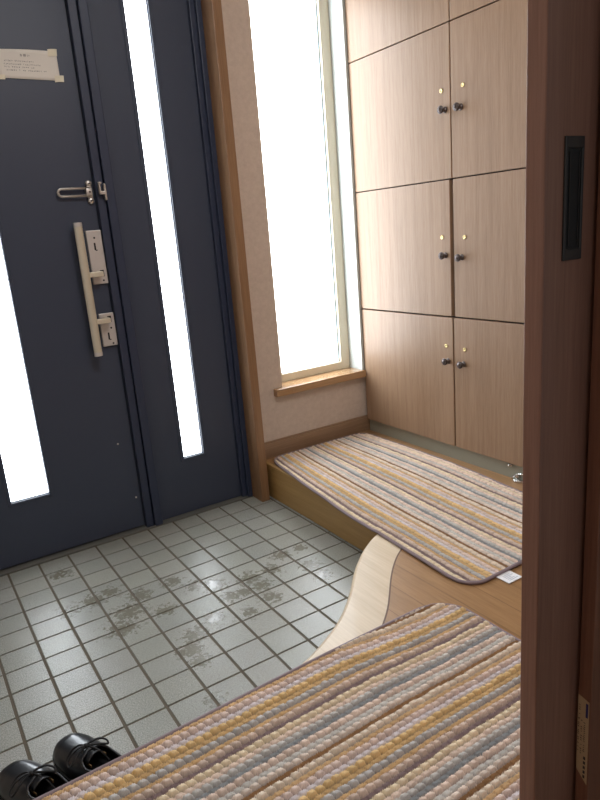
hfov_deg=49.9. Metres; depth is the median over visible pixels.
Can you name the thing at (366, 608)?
trim
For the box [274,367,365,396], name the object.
windowsill
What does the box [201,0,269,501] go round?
trim
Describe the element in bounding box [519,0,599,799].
door
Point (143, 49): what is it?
door
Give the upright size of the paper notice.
0.102 m
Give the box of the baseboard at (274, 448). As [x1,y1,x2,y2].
[265,415,369,458]
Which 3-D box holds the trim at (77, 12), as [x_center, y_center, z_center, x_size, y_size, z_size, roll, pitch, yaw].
[-0.955,-0.505,2.182,1.524,2.270,0.116,-14,17,-30]
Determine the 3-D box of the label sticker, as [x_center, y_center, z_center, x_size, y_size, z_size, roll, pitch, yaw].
[0.351,0.423,0.801,0.001,0.126,0.015,-14,17,-30]
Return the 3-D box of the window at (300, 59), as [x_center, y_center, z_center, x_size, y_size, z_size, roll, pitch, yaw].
[0.013,-0.913,2.752,0.442,1.668,0.142,-14,17,-30]
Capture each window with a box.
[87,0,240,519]
[248,0,363,381]
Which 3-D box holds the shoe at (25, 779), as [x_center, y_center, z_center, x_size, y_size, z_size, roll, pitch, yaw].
[-0.524,0.808,1.324,0.309,0.071,0.103,6,18,36]
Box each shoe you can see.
[0,759,67,799]
[52,733,121,781]
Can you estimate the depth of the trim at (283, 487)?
2.50 m
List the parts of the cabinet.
door, door, door, door, knob, knob, knob, knob, knob, knob, door, door, door, door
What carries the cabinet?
on the floor at (415, 584)
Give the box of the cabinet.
[345,0,527,482]
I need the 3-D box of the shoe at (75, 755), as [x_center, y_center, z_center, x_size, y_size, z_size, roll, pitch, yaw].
[-0.431,0.783,1.387,0.309,0.071,0.102,6,18,34]
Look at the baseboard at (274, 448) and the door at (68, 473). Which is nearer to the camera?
the door at (68, 473)
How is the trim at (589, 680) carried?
attached to the wall
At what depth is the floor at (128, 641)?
1.94 m
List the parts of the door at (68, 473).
pane, handle, lock plate, lock plate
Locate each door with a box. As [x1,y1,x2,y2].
[0,0,144,569]
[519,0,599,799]
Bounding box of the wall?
[221,0,366,442]
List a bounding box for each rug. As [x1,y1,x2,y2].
[33,603,520,799]
[274,433,521,584]
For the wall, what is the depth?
2.66 m
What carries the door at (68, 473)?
in the wall
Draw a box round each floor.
[0,496,362,771]
[266,430,522,639]
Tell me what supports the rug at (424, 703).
on the floor at (415, 584)
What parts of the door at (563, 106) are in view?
finger pull, recess plate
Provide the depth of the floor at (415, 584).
1.71 m
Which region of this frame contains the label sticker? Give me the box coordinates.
[576,694,589,783]
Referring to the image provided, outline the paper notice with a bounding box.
[0,49,63,81]
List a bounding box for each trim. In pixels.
[0,0,252,576]
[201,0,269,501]
[266,461,376,550]
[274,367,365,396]
[302,534,401,663]
[575,149,599,799]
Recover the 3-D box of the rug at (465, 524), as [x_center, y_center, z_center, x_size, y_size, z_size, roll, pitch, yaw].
[0.388,0.331,2.367,0.639,0.016,1.305,-14,17,-30]

